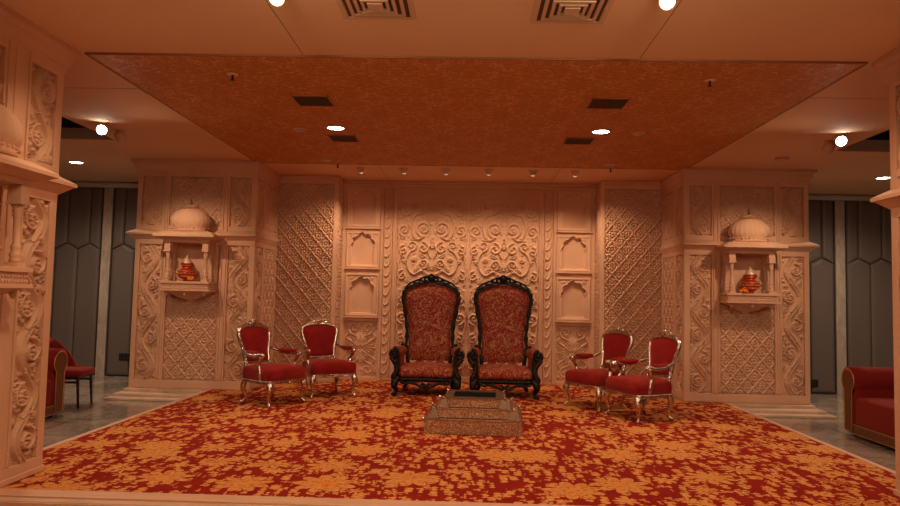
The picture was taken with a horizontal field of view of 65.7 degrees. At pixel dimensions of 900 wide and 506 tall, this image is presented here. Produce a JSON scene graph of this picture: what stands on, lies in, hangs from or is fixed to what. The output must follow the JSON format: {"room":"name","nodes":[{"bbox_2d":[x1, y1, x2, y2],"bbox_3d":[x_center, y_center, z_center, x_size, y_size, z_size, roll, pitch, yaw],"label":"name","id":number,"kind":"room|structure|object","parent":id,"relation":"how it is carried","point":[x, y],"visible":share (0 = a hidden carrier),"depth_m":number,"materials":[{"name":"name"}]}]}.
{"room":"wedding hall","nodes":[
{"label":"wedding hall","id":0,"kind":"room"},
{"bbox_2d":[49,181,137,375],"bbox_3d":[-5.596,0.503,12.299,5.400,3.513,0.190,1,-4,2],"label":"wall","id":1,"kind":"structure","parent":0,"point":[92,299],"depth_m":12.28,"materials":[{"name":"dark grey painted wood panels"},{"name":"metal strips"}]},
{"bbox_2d":[119,353,129,360],"bbox_3d":[-5.673,1.812,12.161,0.183,0.120,0.014,1,-4,2],"label":"wall socket","id":2,"kind":"object","parent":1,"relation":"attached to","point":[122,356],"visible":0.66,"depth_m":12.15,"materials":[{"name":"black plastic"}]},
{"bbox_2d":[273,175,343,381],"bbox_3d":[-2.325,0.408,11.404,1.064,3.293,0.515,1,-4,2],"label":"wall","id":3,"kind":"structure","parent":0,"point":[308,283],"depth_m":11.20,"materials":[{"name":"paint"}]},
{"bbox_2d":[0,0,899,194],"bbox_3d":[0.147,-1.664,4.961,17.200,0.186,14.900,1,-4,2],"label":"ceiling","id":4,"kind":"structure","parent":0,"point":[467,88],"depth_m":6.30,"materials":[{"name":"paint"}]},
{"bbox_2d":[68,161,83,163],"bbox_3d":[-5.629,-1.365,10.497,0.220,0.017,0.220,1,-4,2],"label":"recessed light","id":5,"kind":"object","parent":4,"relation":"in","point":[72,162],"visible":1,"depth_m":10.50,"materials":[{"name":"beige"}]},
{"bbox_2d":[96,123,107,134],"bbox_3d":[-3.994,-1.417,8.006,0.124,0.142,0.128,2,-4,-19],"label":"track spotlight","id":6,"kind":"object","parent":4,"relation":"attached to","point":[101,129],"visible":1,"depth_m":7.97,"materials":[{"name":"beige paint"}]},
{"bbox_2d":[114,130,126,142],"bbox_3d":[-3.943,-1.391,8.350,0.130,0.153,0.152,1,-4,2],"label":"track spotlight","id":7,"kind":"object","parent":4,"relation":"attached to","point":[119,135],"visible":1,"depth_m":8.30,"materials":[{"name":"beige paint"}]},
{"bbox_2d":[227,73,237,80],"bbox_3d":[-1.887,-1.524,6.048,0.090,0.061,0.090,1,-4,2],"label":"sprinkler","id":8,"kind":"object","parent":4,"relation":"attached to","point":[232,75],"visible":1,"depth_m":6.04,"materials":[{"name":"beige paint"}]},
{"bbox_2d":[269,0,284,6],"bbox_3d":[-1.060,-1.582,4.299,0.107,0.144,0.149,1,-4,2],"label":"track spotlight","id":9,"kind":"object","parent":4,"relation":"attached to","point":[277,3],"visible":1,"depth_m":4.27,"materials":[{"name":"beige paint"}]},
{"bbox_2d":[293,127,305,131],"bbox_3d":[-1.734,-1.411,8.022,0.150,0.030,0.150,1,-4,2],"label":"smoke detector","id":10,"kind":"object","parent":4,"relation":"attached to","point":[296,129],"visible":1,"depth_m":7.99,"materials":[{"name":"beige paint"}]},
{"bbox_2d":[290,95,334,106],"bbox_3d":[-1.336,-1.486,6.813,0.360,0.012,0.360,1,-4,2],"label":"ceiling vent","id":11,"kind":"object","parent":4,"relation":"in","point":[301,100],"visible":1,"depth_m":6.79,"materials":[{"name":"brown metal"}]},
{"bbox_2d":[319,157,332,161],"bbox_3d":[-1.738,-1.304,9.759,0.200,0.030,0.200,1,-4,2],"label":"ceiling speaker","id":12,"kind":"object","parent":4,"relation":"attached to","point":[326,159],"visible":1,"depth_m":9.70,"materials":[{"name":"beige paint"}]},
{"bbox_2d":[326,125,344,130],"bbox_3d":[-1.297,-1.420,7.911,0.220,0.017,0.220,1,-4,2],"label":"recessed light","id":13,"kind":"object","parent":4,"relation":"in","point":[330,127],"visible":1,"depth_m":7.90,"materials":[{"name":"beige"}]},
{"bbox_2d":[327,135,359,141],"bbox_3d":[-1.283,-1.385,8.439,0.340,0.012,0.340,1,-4,2],"label":"ceiling vent","id":14,"kind":"object","parent":4,"relation":"in","point":[334,138],"visible":1,"depth_m":8.42,"materials":[{"name":"brown metal"}]},
{"bbox_2d":[356,167,365,173],"bbox_3d":[-1.339,-1.253,10.477,0.150,0.101,0.150,1,-4,2],"label":"spotlight","id":15,"kind":"object","parent":4,"relation":"attached to","point":[360,169],"visible":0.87,"depth_m":10.45,"materials":[{"name":"beige paint"}]},
{"bbox_2d":[336,0,416,19],"bbox_3d":[-0.486,-1.613,4.544,0.500,0.026,0.500,1,-4,2],"label":"ceiling vent","id":16,"kind":"object","parent":4,"relation":"in","point":[358,9],"visible":1,"depth_m":4.61,"materials":[{"name":"white metal"}]},
{"bbox_2d":[399,168,408,173],"bbox_3d":[-0.690,-1.240,10.459,0.150,0.101,0.150,1,-4,2],"label":"spotlight","id":17,"kind":"object","parent":4,"relation":"attached to","point":[403,170],"visible":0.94,"depth_m":10.43,"materials":[{"name":"beige paint"}]},
{"bbox_2d":[441,168,450,174],"bbox_3d":[-0.060,-1.228,10.442,0.150,0.101,0.150,1,-4,2],"label":"spotlight","id":18,"kind":"object","parent":4,"relation":"attached to","point":[445,170],"visible":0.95,"depth_m":10.41,"materials":[{"name":"beige paint"}]},
{"bbox_2d":[484,169,493,175],"bbox_3d":[0.580,-1.215,10.424,0.150,0.101,0.150,1,-4,2],"label":"spotlight","id":19,"kind":"object","parent":4,"relation":"attached to","point":[488,171],"visible":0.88,"depth_m":10.40,"materials":[{"name":"beige paint"}]},
{"bbox_2d":[528,170,537,175],"bbox_3d":[1.239,-1.202,10.406,0.150,0.101,0.150,1,-4,2],"label":"spotlight","id":20,"kind":"object","parent":4,"relation":"attached to","point":[532,172],"visible":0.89,"depth_m":10.38,"materials":[{"name":"beige paint"}]},
{"bbox_2d":[530,0,614,23],"bbox_3d":[0.795,-1.585,4.548,0.500,0.026,0.500,1,-4,2],"label":"ceiling vent","id":21,"kind":"object","parent":4,"relation":"in","point":[550,11],"visible":1,"depth_m":4.58,"materials":[{"name":"metal"}]},
{"bbox_2d":[570,171,580,176],"bbox_3d":[1.869,-1.189,10.389,0.150,0.101,0.150,1,-4,2],"label":"spotlight","id":22,"kind":"object","parent":4,"relation":"attached to","point":[575,173],"visible":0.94,"depth_m":10.36,"materials":[{"name":"beige paint"}]},
{"bbox_2d":[563,137,595,144],"bbox_3d":[1.534,-1.332,8.302,0.340,0.012,0.340,1,-4,2],"label":"ceiling vent","id":23,"kind":"object","parent":4,"relation":"in","point":[569,140],"visible":1,"depth_m":8.28,"materials":[{"name":"brown metal"}]},
{"bbox_2d":[591,129,610,134],"bbox_3d":[1.691,-1.361,7.818,0.220,0.017,0.220,1,-4,2],"label":"recessed light","id":24,"kind":"object","parent":4,"relation":"in","point":[597,131],"visible":1,"depth_m":7.81,"materials":[{"name":"beige"}]},
{"bbox_2d":[586,97,630,108],"bbox_3d":[1.511,-1.433,6.685,0.360,0.012,0.360,1,-4,2],"label":"ceiling vent","id":25,"kind":"object","parent":4,"relation":"in","point":[595,102],"visible":1,"depth_m":6.66,"materials":[{"name":"brown metal"}]},
{"bbox_2d":[603,162,617,165],"bbox_3d":[2.220,-1.224,9.660,0.200,0.030,0.200,1,-4,2],"label":"ceiling speaker","id":26,"kind":"object","parent":4,"relation":"attached to","point":[606,163],"visible":1,"depth_m":9.60,"materials":[{"name":"beige paint"}]},
{"bbox_2d":[631,132,644,135],"bbox_3d":[2.122,-1.338,7.865,0.150,0.030,0.150,1,-4,2],"label":"smoke detector","id":27,"kind":"object","parent":4,"relation":"attached to","point":[632,133],"visible":1,"depth_m":7.83,"materials":[{"name":"beige paint"}]},
{"bbox_2d":[658,0,675,10],"bbox_3d":[1.312,-1.535,4.233,0.107,0.144,0.149,1,-4,2],"label":"track spotlight","id":28,"kind":"object","parent":4,"relation":"attached to","point":[666,5],"visible":1,"depth_m":4.20,"materials":[{"name":"beige paint"}]},
{"bbox_2d":[704,79,714,87],"bbox_3d":[2.211,-1.443,5.935,0.090,0.061,0.090,1,-4,2],"label":"sprinkler","id":29,"kind":"object","parent":4,"relation":"attached to","point":[709,81],"visible":1,"depth_m":5.92,"materials":[{"name":"beige paint"}]},
{"bbox_2d":[775,157,789,160],"bbox_3d":[4.335,-1.225,9.103,0.180,0.030,0.180,1,-4,2],"label":"smoke detector","id":30,"kind":"object","parent":4,"relation":"attached to","point":[776,158],"visible":1,"depth_m":9.07,"materials":[{"name":"beige paint"}]},
{"bbox_2d":[821,140,834,153],"bbox_3d":[4.405,-1.225,8.119,0.130,0.153,0.152,1,-4,2],"label":"track spotlight","id":31,"kind":"object","parent":4,"relation":"attached to","point":[828,147],"visible":1,"depth_m":8.07,"materials":[{"name":"beige paint"}]},
{"bbox_2d":[834,134,847,146],"bbox_3d":[4.357,-1.251,7.775,0.124,0.142,0.128,0,-4,21],"label":"track spotlight","id":32,"kind":"object","parent":4,"relation":"attached to","point":[841,140],"visible":1,"depth_m":7.74,"materials":[{"name":"beige paint"}]},
{"bbox_2d":[875,176,889,179],"bbox_3d":[6.429,-1.115,10.344,0.220,0.017,0.220,1,-4,2],"label":"recessed light","id":33,"kind":"object","parent":4,"relation":"in","point":[883,177],"visible":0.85,"depth_m":10.35,"materials":[{"name":"beige"}]},
{"bbox_2d":[339,180,596,384],"bbox_3d":[0.286,0.472,11.522,4.400,3.293,0.175,1,-4,2],"label":"wall","id":34,"kind":"structure","parent":0,"point":[539,236],"depth_m":11.53,"materials":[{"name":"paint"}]},
{"bbox_2d":[43,375,895,470],"bbox_3d":[0.070,1.867,4.718,17.200,0.100,14.850,1,-4,2],"label":"floor","id":35,"kind":"structure","parent":0,"point":[73,421],"depth_m":8.61,"materials":[{"name":"tile"}]},
{"bbox_2d":[0,2,80,487],"bbox_3d":[-3.585,0.009,4.424,1.135,3.413,2.250,1,-4,2],"label":"carved pillar","id":36,"kind":"structure","parent":35,"relation":"on","point":[34,63],"depth_m":5.13,"materials":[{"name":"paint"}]},
{"bbox_2d":[0,100,58,298],"bbox_3d":[-2.917,-0.376,4.370,0.422,1.515,0.860,1,-4,2],"label":"shrine","id":37,"kind":"object","parent":36,"relation":"attached to","point":[18,174],"visible":1,"depth_m":4.54,"materials":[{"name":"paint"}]},
{"bbox_2d":[9,289,17,298],"bbox_3d":[-2.883,0.267,4.600,0.057,0.070,0.060,1,-4,2],"label":"pendant","id":38,"kind":"object","parent":37,"relation":"attached to","point":[12,293],"depth_m":4.58,"materials":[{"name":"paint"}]},
{"bbox_2d":[0,266,32,288],"bbox_3d":[-2.973,0.144,4.339,0.321,0.140,0.730,1,-4,2],"label":"shelf","id":39,"kind":"object","parent":37,"relation":"attached to","point":[11,277],"depth_m":4.53,"materials":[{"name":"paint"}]},
{"bbox_2d":[45,348,67,416],"bbox_3d":[-5.153,1.464,7.316,1.040,0.800,2.230,1,-4,2],"label":"sofa","id":40,"kind":"object","parent":35,"relation":"on","point":[57,358],"visible":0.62,"depth_m":8.18,"materials":[{"name":"red fabric"}]},
{"bbox_2d":[49,337,94,407],"bbox_3d":[-4.986,1.535,9.055,0.560,0.881,0.568,2,-4,-5],"label":"tub chair","id":41,"kind":"object","parent":35,"relation":"on","point":[73,371],"visible":0.43,"depth_m":9.08,"materials":[{"name":"red fabric"}]},
{"bbox_2d":[103,159,280,401],"bbox_3d":[-3.731,0.377,10.419,1.907,3.412,1.640,1,-4,2],"label":"carved pillar","id":42,"kind":"structure","parent":35,"relation":"on","point":[180,348],"depth_m":10.07,"materials":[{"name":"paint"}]},
{"bbox_2d":[152,197,222,302],"bbox_3d":[-3.711,-0.052,9.895,0.860,1.515,0.422,1,-4,2],"label":"shrine","id":43,"kind":"object","parent":42,"relation":"attached to","point":[190,224],"visible":1,"depth_m":9.82,"materials":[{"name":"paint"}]},
{"bbox_2d":[176,254,196,280],"bbox_3d":[-3.736,0.208,9.908,0.288,0.385,0.281,1,-4,2],"label":"pot","id":44,"kind":"object","parent":43,"relation":"on","point":[186,270],"visible":0.9,"depth_m":9.84,"materials":[{"name":"red paint"}]},
{"bbox_2d":[158,281,216,291],"bbox_3d":[-3.721,0.472,9.907,0.730,0.140,0.321,1,-4,2],"label":"shelf","id":45,"kind":"object","parent":43,"relation":"attached to","point":[165,286],"depth_m":9.77,"materials":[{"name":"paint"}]},
{"bbox_2d":[187,276,194,280],"bbox_3d":[-3.633,0.356,9.780,0.104,0.074,0.081,1,-4,2],"label":"cluster","id":46,"kind":"object","parent":43,"relation":"on","point":[190,278],"visible":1,"depth_m":9.76,"materials":[{"name":"orange"}]},
{"bbox_2d":[0,379,895,505],"bbox_3d":[0.162,1.966,8.117,7.320,0.123,7.450,1,-4,2],"label":"stage platform","id":47,"kind":"object","parent":35,"relation":"on","point":[8,497],"visible":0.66,"depth_m":4.70,"materials":[{"name":"patterned stone"},{"name":"plaster"}]},
{"bbox_2d":[1,379,899,505],"bbox_3d":[0.162,1.911,8.070,7.200,0.011,6.630,1,-4,2],"label":"carpet","id":48,"kind":"object","parent":47,"relation":"on","point":[373,443],"visible":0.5,"depth_m":6.13,"materials":[{"name":"red carpet"}]},
{"bbox_2d":[237,318,307,407],"bbox_3d":[-2.287,1.375,8.891,0.719,1.056,0.708,-1,-4,32],"label":"armchair","id":49,"kind":"object","parent":48,"relation":"on","point":[254,337],"visible":1,"depth_m":8.84,"materials":[{"name":"red fabric"}]},
{"bbox_2d":[241,327,268,360],"bbox_3d":[-2.519,1.176,9.047,0.137,0.448,0.504,-1,-4,32],"label":"cushion","id":50,"kind":"object","parent":49,"relation":"on","point":[252,338],"depth_m":9.01,"materials":[{"name":"red fabric"}]},
{"bbox_2d":[243,363,305,381],"bbox_3d":[-2.241,1.499,8.852,0.571,0.179,0.648,-1,-4,32],"label":"seat cushion","id":51,"kind":"object","parent":49,"relation":"on","point":[268,372],"depth_m":8.66,"materials":[{"name":"red fabric"}]},
{"bbox_2d":[300,317,357,398],"bbox_3d":[-1.718,1.438,9.710,0.708,1.056,0.719,3,-4,-30],"label":"armchair","id":52,"kind":"object","parent":48,"relation":"on","point":[319,338],"visible":0.97,"depth_m":9.82,"materials":[{"name":"red fabric"}]},
{"bbox_2d":[304,325,335,355],"bbox_3d":[-1.855,1.246,9.961,0.504,0.448,0.137,3,-4,-30],"label":"cushion","id":53,"kind":"object","parent":52,"relation":"on","point":[320,339],"depth_m":9.93,"materials":[{"name":"red fabric"}]},
{"bbox_2d":[302,358,355,374],"bbox_3d":[-1.692,1.560,9.652,0.648,0.179,0.571,3,-4,-30],"label":"seat cushion","id":54,"kind":"object","parent":52,"relation":"on","point":[329,366],"depth_m":9.43,"materials":[{"name":"red fabric"}]},
{"bbox_2d":[388,273,464,395],"bbox_3d":[-0.310,1.151,10.151,1.079,1.742,0.967,1,-4,2],"label":"chair","id":55,"kind":"object","parent":48,"relation":"on","point":[431,309],"visible":0.97,"depth_m":10.42,"materials":[{"name":"red fabric"}]},
{"bbox_2d":[398,362,453,378],"bbox_3d":[-0.323,1.685,10.072,0.800,0.186,0.690,1,-4,2],"label":"seat cushion","id":56,"kind":"object","parent":55,"relation":"on","point":[408,370],"depth_m":9.74,"materials":[{"name":"red fabric"}]},
{"bbox_2d":[405,284,456,360],"bbox_3d":[-0.298,1.036,10.508,0.787,1.147,0.207,1,-4,2],"label":"cushion","id":57,"kind":"object","parent":55,"relation":"on","point":[431,309],"depth_m":10.47,"materials":[{"name":"red fabric"}]},
{"bbox_2d":[421,388,524,436],"bbox_3d":[0.268,1.696,7.565,1.052,0.359,1.038,1,-4,4],"label":"altar","id":58,"kind":"object","parent":48,"relation":"on","point":[458,412],"visible":1,"depth_m":7.16,"materials":[{"name":"silver metal"}]},
{"bbox_2d":[466,275,543,399],"bbox_3d":[0.783,1.170,10.081,1.079,1.742,0.967,1,-4,2],"label":"chair","id":59,"kind":"object","parent":48,"relation":"on","point":[502,311],"visible":0.99,"depth_m":10.35,"materials":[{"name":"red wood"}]},
{"bbox_2d":[477,285,528,362],"bbox_3d":[0.795,1.055,10.438,0.787,1.147,0.207,1,-4,2],"label":"cushion","id":60,"kind":"object","parent":59,"relation":"on","point":[502,310],"depth_m":10.40,"materials":[{"name":"red fabric"}]},
{"bbox_2d":[477,364,532,380],"bbox_3d":[0.770,1.704,10.002,0.800,0.186,0.690,1,-4,2],"label":"seat cushion","id":61,"kind":"object","parent":59,"relation":"on","point":[485,372],"depth_m":9.67,"materials":[{"name":"red fabric"}]},
{"bbox_2d":[563,326,633,412],"bbox_3d":[1.952,1.478,9.091,0.719,1.056,0.708,3,-4,-32],"label":"armchair","id":62,"kind":"object","parent":48,"relation":"on","point":[617,344],"visible":0.91,"depth_m":9.08,"materials":[{"name":"red fabric"}]},
{"bbox_2d":[565,368,625,386],"bbox_3d":[1.900,1.601,9.053,0.571,0.179,0.648,3,-4,-32],"label":"seat cushion","id":63,"kind":"object","parent":62,"relation":"on","point":[596,377],"depth_m":8.87,"materials":[{"name":"red fabric"}]},
{"bbox_2d":[603,334,629,367],"bbox_3d":[2.190,1.290,9.253,0.137,0.448,0.504,3,-4,-32],"label":"cushion","id":64,"kind":"object","parent":62,"relation":"on","point":[614,345],"depth_m":9.22,"materials":[{"name":"red fabric"}]},
{"bbox_2d":[603,329,680,423],"bbox_3d":[2.312,1.440,8.344,0.719,1.056,0.708,3,-4,-22],"label":"armchair","id":65,"kind":"object","parent":48,"relation":"on","point":[664,348],"visible":1,"depth_m":8.24,"materials":[{"name":"red fabric"}]},
{"bbox_2d":[606,375,671,394],"bbox_3d":[2.255,1.563,8.315,0.571,0.179,0.648,3,-4,-22],"label":"seat cushion","id":66,"kind":"object","parent":65,"relation":"on","point":[626,385],"depth_m":8.11,"materials":[{"name":"red fabric"}]},
{"bbox_2d":[650,338,676,374],"bbox_3d":[2.572,1.249,8.463,0.137,0.448,0.504,3,-4,-22],"label":"cushion","id":67,"kind":"object","parent":65,"relation":"on","point":[662,350],"depth_m":8.40,"materials":[{"name":"red fabric"}]},
{"bbox_2d":[659,168,836,418],"bbox_3d":[4.237,0.535,10.198,1.907,3.412,1.640,1,-4,2],"label":"carved pillar","id":68,"kind":"structure","parent":35,"relation":"on","point":[757,362],"depth_m":9.85,"materials":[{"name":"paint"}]},
{"bbox_2d":[715,210,787,314],"bbox_3d":[4.165,0.105,9.677,0.860,1.515,0.422,1,-4,2],"label":"shrine","id":69,"kind":"object","parent":68,"relation":"attached to","point":[749,235],"visible":1,"depth_m":9.61,"materials":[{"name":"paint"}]},
{"bbox_2d":[739,287,748,292],"bbox_3d":[4.032,0.503,9.550,0.103,0.087,0.096,3,-4,-27],"label":"cluster","id":70,"kind":"object","parent":69,"relation":"on","point":[744,289],"visible":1,"depth_m":9.53,"materials":[{"name":"orange"}]},
{"bbox_2d":[739,266,760,292],"bbox_3d":[4.170,0.365,9.690,0.288,0.385,0.281,1,-4,2],"label":"pot","id":71,"kind":"object","parent":69,"relation":"on","point":[750,282],"visible":0.98,"depth_m":9.62,"materials":[{"name":"red metal"}]},
{"bbox_2d":[719,293,780,303],"bbox_3d":[4.155,0.629,9.689,0.730,0.140,0.321,1,-4,2],"label":"shelf","id":72,"kind":"object","parent":69,"relation":"attached to","point":[725,298],"depth_m":9.55,"materials":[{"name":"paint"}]},
{"bbox_2d":[841,366,894,448],"bbox_3d":[5.135,1.677,7.182,1.040,0.800,2.230,1,-4,2],"label":"sofa","id":73,"kind":"object","parent":35,"relation":"on","point":[868,392],"visible":0.91,"depth_m":7.99,"materials":[{"name":"red fabric"}]},
{"bbox_2d":[870,46,899,496],"bbox_3d":[3.775,0.156,4.221,1.135,3.413,2.250,1,-4,2],"label":"carved pillar","id":74,"kind":"structure","parent":35,"relation":"on","point":[888,65],"depth_m":5.22,"materials":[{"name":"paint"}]},
{"bbox_2d":[593,180,661,377],"bbox_3d":[2.888,0.512,11.260,1.064,3.293,0.515,1,-4,2],"label":"wall","id":75,"kind":"structure","parent":0,"point":[628,214],"depth_m":11.06,"materials":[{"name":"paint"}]},
{"bbox_2d":[808,194,893,393],"bbox_3d":[6.197,0.738,11.973,5.400,3.513,0.190,1,-4,2],"label":"wall","id":76,"kind":"structure","parent":0,"point":[851,298],"depth_m":11.92,"materials":[{"name":"dark grey upholstered panels"},{"name":"metal trim"}]},
{"bbox_2d":[810,380,817,386],"bbox_3d":[6.163,2.207,11.824,0.160,0.120,0.014,1,-4,2],"label":"wall socket","id":77,"kind":"object","parent":76,"relation":"attached to","point":[813,383],"visible":0.71,"depth_m":11.82,"materials":[{"name":"black plastic"}]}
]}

